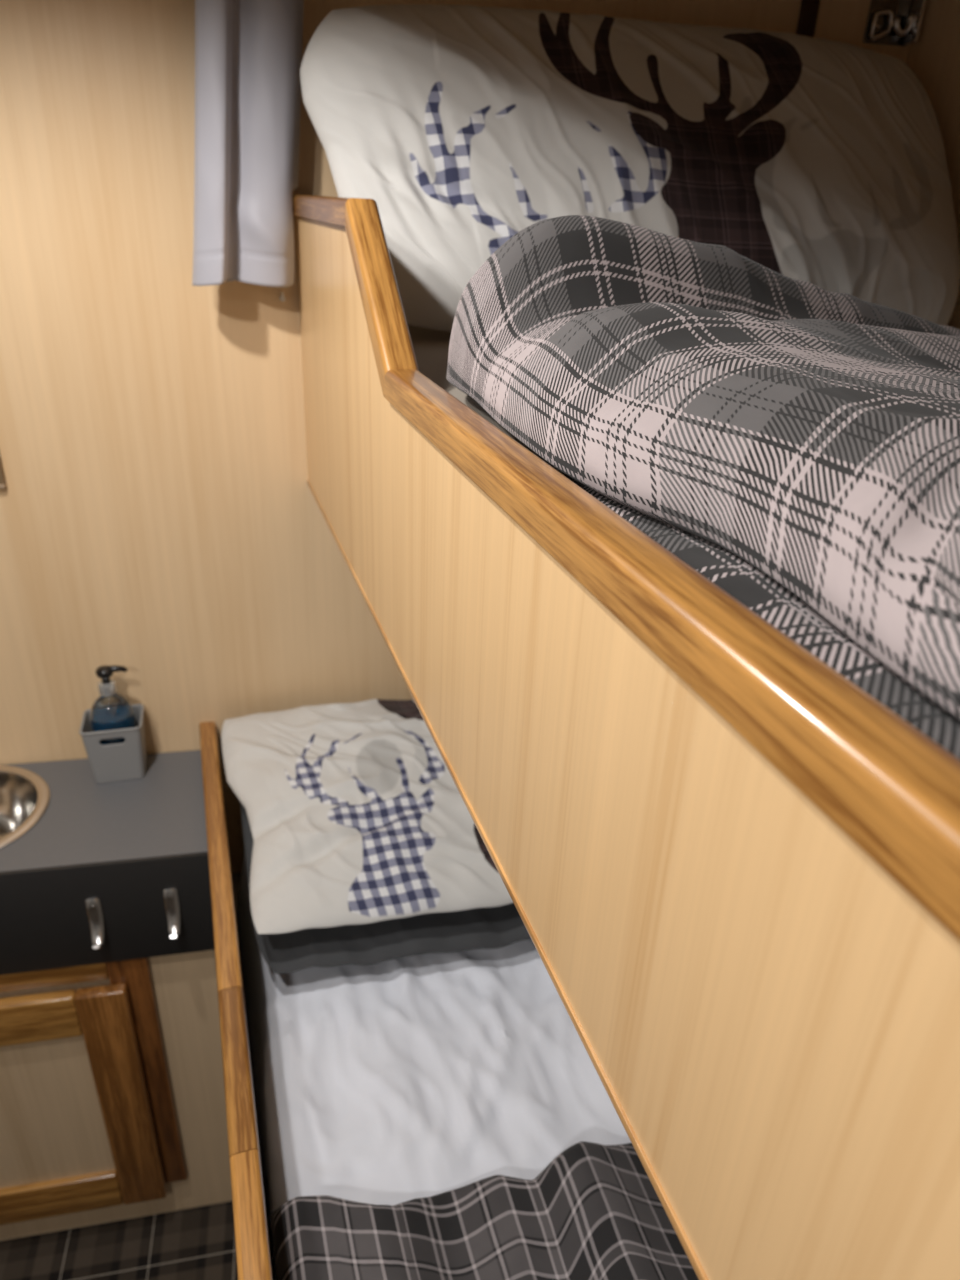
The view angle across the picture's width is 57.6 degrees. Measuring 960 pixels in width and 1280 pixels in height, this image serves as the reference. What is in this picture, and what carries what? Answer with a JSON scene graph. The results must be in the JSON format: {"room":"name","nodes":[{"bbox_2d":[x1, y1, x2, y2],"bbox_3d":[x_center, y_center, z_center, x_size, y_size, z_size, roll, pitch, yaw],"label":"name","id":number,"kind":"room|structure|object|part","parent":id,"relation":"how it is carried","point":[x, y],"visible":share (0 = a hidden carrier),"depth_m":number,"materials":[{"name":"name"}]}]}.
{"room":"boat cabin","nodes":[
{"label":"boat cabin","id":0,"kind":"room"},
{"bbox_2d":[0,1201,237,1279],"bbox_3d":[-0.190,1.647,0.623,2.495,0.040,3.341,-6,28,-17],"label":"floor","id":1,"kind":"structure","parent":0,"point":[195,1243],"depth_m":1.59,"materials":[{"name":"carpet"}]},
{"bbox_2d":[0,852,231,1240],"bbox_3d":[-0.969,0.670,1.492,1.076,0.863,0.297,-3,27,-11],"label":"base cabinet","id":2,"kind":"object","parent":1,"relation":"on","point":[113,1106],"visible":0.91,"depth_m":1.42,"materials":[{"name":"brown wood"}]},
{"bbox_3d":[-0.809,0.593,1.331,0.371,0.086,0.020,-3,27,-11],"label":"rail","id":3,"kind":"part","parent":2,"relation":"part of","materials":[{"name":"brown wood"}]},
{"bbox_3d":[-1.022,0.533,1.272,0.902,0.042,0.012,-3,27,-11],"label":"frame rail","id":4,"kind":"part","parent":2,"relation":"part of","materials":[{"name":"brown wood"}]},
{"bbox_3d":[-0.818,0.788,1.435,0.382,0.368,0.007,-3,27,-11],"label":"door panel","id":5,"kind":"part","parent":2,"relation":"part of","materials":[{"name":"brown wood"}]},
{"bbox_3d":[-0.826,0.988,1.530,0.371,0.086,0.020,-3,27,-11],"label":"rail","id":6,"kind":"part","parent":2,"relation":"part of","materials":[{"name":"brown wood"}]},
{"bbox_2d":[86,898,103,949],"bbox_3d":[-0.566,0.417,1.282,0.020,0.075,0.033,-3,27,-11],"label":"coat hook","id":7,"kind":"object","parent":2,"relation":"attached to","point":[93,906],"visible":1,"depth_m":1.29,"materials":[{"name":"silver metal"}]},
{"bbox_2d":[0,750,207,871],"bbox_3d":[-0.955,0.292,1.313,1.075,0.026,0.274,-3,27,-11],"label":"countertop","id":8,"kind":"structure","parent":2,"relation":"on","point":[160,813],"depth_m":1.35,"materials":[{"name":"grey laminate"}]},
{"bbox_2d":[0,765,49,847],"bbox_3d":[-0.803,0.312,1.369,0.252,0.109,0.252,-6,28,-17],"label":"basin","id":9,"kind":"object","parent":8,"relation":"in","point":[24,795],"visible":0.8,"depth_m":1.44,"materials":[{"name":"metal"}]},
{"bbox_3d":[-0.803,0.313,1.369,0.220,0.107,0.220,-6,28,-17],"label":"bowl","id":10,"kind":"part","parent":9,"relation":"part of","materials":[{"name":"metal"}]},
{"bbox_2d":[79,704,146,782],"bbox_3d":[-0.598,0.172,1.438,0.093,0.102,0.078,-5,28,-15],"label":"caddy","id":11,"kind":"object","parent":8,"relation":"on","point":[127,760],"visible":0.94,"depth_m":1.41,"materials":[{"name":"grey plastic"}]},
{"bbox_2d":[90,665,136,744],"bbox_3d":[-0.594,0.128,1.415,0.068,0.194,0.058,-6,28,-17],"label":"soap bottle","id":12,"kind":"object","parent":11,"relation":"in","point":[111,710],"visible":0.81,"depth_m":1.39,"materials":[{"name":"blue plastic"}]},
{"bbox_3d":[-0.575,0.046,1.379,0.036,0.014,0.012,-6,28,-17],"label":"spout","id":13,"kind":"part","parent":12,"relation":"part of","materials":[{"name":"black plastic"}]},
{"bbox_3d":[-0.560,0.741,1.482,0.060,0.568,0.012,-3,27,-11],"label":"frame","id":14,"kind":"part","parent":2,"relation":"part of","materials":[{"name":"brown wood"}]},
{"bbox_2d":[163,888,179,938],"bbox_3d":[-0.459,0.409,1.301,0.020,0.075,0.033,-3,27,-11],"label":"coat hook","id":15,"kind":"object","parent":2,"relation":"attached to","point":[171,900],"visible":1,"depth_m":1.31,"materials":[{"name":"silver metal"}]},
{"bbox_2d":[199,721,273,1279],"bbox_3d":[0.326,0.949,0.989,1.068,0.917,2.074,-6,28,-17],"label":"bed rail","id":16,"kind":"object","parent":1,"relation":"on","point":[251,1225],"visible":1,"depth_m":0.95,"materials":[{"name":"brown wood"}]},
{"bbox_3d":[-0.380,0.281,1.261,0.028,0.024,0.592,-6,28,-17],"label":"cap rail","id":17,"kind":"part","parent":16,"relation":"part of","materials":[{"name":"brown wood"}]},
{"bbox_3d":[-0.257,0.455,0.926,0.028,0.024,0.201,-6,28,-17],"label":"cap rail","id":18,"kind":"part","parent":16,"relation":"part of","materials":[{"name":"brown wood"}]},
{"bbox_3d":[-0.029,0.780,0.301,0.028,0.024,1.278,-6,28,-17],"label":"cap rail","id":19,"kind":"part","parent":16,"relation":"part of","materials":[{"name":"brown wood"}]},
{"bbox_3d":[0.342,0.849,0.940,1.044,0.020,2.065,-6,28,-17],"label":"board","id":20,"kind":"part","parent":16,"relation":"part of","materials":[{"name":"brown wood"}]},
{"bbox_2d":[236,850,630,1279],"bbox_3d":[0.365,0.763,0.835,1.039,0.227,1.922,-6,28,-17],"label":"mattress","id":21,"kind":"object","parent":16,"relation":"on","point":[399,1080],"visible":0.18,"depth_m":1.05,"materials":[{"name":"white fabric"}]},
{"bbox_2d":[241,803,530,973],"bbox_3d":[0.050,0.289,1.387,0.840,0.087,0.466,-4,27,-12],"label":"pillow","id":22,"kind":"object","parent":21,"relation":"on","point":[499,926],"visible":0.08,"depth_m":1.17,"materials":[{"name":"grey fabric"}]},
{"bbox_2d":[221,699,512,933],"bbox_3d":[0.039,0.207,1.354,0.870,0.106,0.459,-3,27,-11],"label":"pillow","id":23,"kind":"object","parent":22,"relation":"on","point":[356,814],"visible":0.38,"depth_m":1.23,"materials":[{"name":"fabric"}]},
{"bbox_2d":[270,1141,698,1279],"bbox_3d":[0.471,0.789,0.502,1.033,0.064,1.261,-6,28,-17],"label":"duvet","id":24,"kind":"object","parent":21,"relation":"on","point":[594,1212],"visible":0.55,"depth_m":0.86,"materials":[{"name":"grey fabric"}]},
{"bbox_2d":[0,0,908,873],"bbox_3d":[-0.620,-0.005,1.419,2.537,2.160,0.040,-3,27,-11],"label":"wall","id":25,"kind":"structure","parent":0,"point":[161,520],"depth_m":1.26,"materials":[{"name":"brown wood"}]},
{"bbox_2d":[0,456,6,488],"bbox_3d":[-0.814,-0.356,1.165,0.274,0.320,0.012,-3,27,-11],"label":"board","id":26,"kind":"object","parent":25,"relation":"attached to","point":[3,484],"visible":1,"depth_m":1.25,"materials":[{"name":"beige wood"}]},
{"bbox_2d":[192,0,303,286],"bbox_3d":[-0.284,-0.663,1.059,0.170,0.436,0.065,-6,28,-17],"label":"curtain","id":27,"kind":"object","parent":25,"relation":"hanging from","point":[248,53],"visible":1,"depth_m":1.07,"materials":[{"name":"grey fabric"}]},
{"bbox_2d":[280,292,285,301],"bbox_3d":[-0.276,-0.480,1.221,0.008,0.014,0.016,-3,27,-11],"label":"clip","id":28,"kind":"object","parent":25,"relation":"attached to","point":[282,297],"visible":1,"depth_m":1.22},
{"bbox_2d":[796,0,819,37],"bbox_3d":[0.442,-0.664,1.293,0.025,0.790,0.007,-3,27,-11],"label":"trim","id":29,"kind":"structure","parent":25,"relation":"attached to","point":[809,9],"depth_m":1.20,"materials":[{"name":"black"}]},
{"bbox_2d":[863,0,925,45],"bbox_3d":[0.576,-0.882,1.198,0.069,0.105,0.030,-3,27,-11],"label":"sign","id":30,"kind":"object","parent":25,"relation":"attached to","point":[889,22],"visible":1,"depth_m":1.22,"materials":[{"name":"black"}]},
{"bbox_2d":[906,0,959,328],"bbox_3d":[1.056,0.588,0.384,0.040,2.160,3.019,-6,28,-17],"label":"wall","id":31,"kind":"structure","parent":0,"point":[934,59],"depth_m":1.20,"materials":[{"name":"brown wood"}]},
{"bbox_2d":[292,194,959,1279],"bbox_3d":[0.465,-0.017,0.524,0.869,0.400,2.051,-6,28,-17],"label":"bunk","id":32,"kind":"object","parent":31,"relation":"attached to","point":[732,867],"visible":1,"depth_m":0.35,"materials":[{"name":"brown wood"}]},
{"bbox_3d":[-0.177,-0.494,1.003,0.030,0.028,0.429,-6,28,-17],"label":"cap rail","id":33,"kind":"part","parent":32,"relation":"part of","materials":[{"name":"brown wood"}]},
{"bbox_3d":[-0.090,-0.310,0.785,0.030,0.154,0.173,-6,28,-17],"label":"cap rail","id":34,"kind":"part","parent":32,"relation":"part of","materials":[{"name":"brown wood"}]},
{"bbox_2d":[408,325,565,474],"bbox_3d":[0.492,0.055,0.516,0.833,0.216,1.917,-6,28,-17],"label":"mattress","id":35,"kind":"object","parent":32,"relation":"on","point":[430,346],"visible":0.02,"depth_m":0.92,"materials":[{"name":"grey fabric"}]},
{"bbox_2d":[300,4,959,331],"bbox_3d":[0.222,-0.570,1.086,0.862,0.357,0.222,-4,27,-12],"label":"pillow","id":36,"kind":"object","parent":35,"relation":"on","point":[822,163],"visible":0.8,"depth_m":1.02,"materials":[{"name":"fabric"}]},
{"bbox_2d":[446,215,959,758],"bbox_3d":[0.550,-0.031,0.287,0.834,0.146,1.575,-6,28,-17],"label":"duvet","id":37,"kind":"object","parent":35,"relation":"on","point":[794,443],"visible":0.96,"depth_m":0.45,"materials":[{"name":"grey fabric"}]},
{"bbox_3d":[0.158,0.102,0.129,0.030,0.028,1.468,-6,28,-17],"label":"cap rail","id":38,"kind":"part","parent":32,"relation":"part of","materials":[{"name":"brown wood"}]}
]}

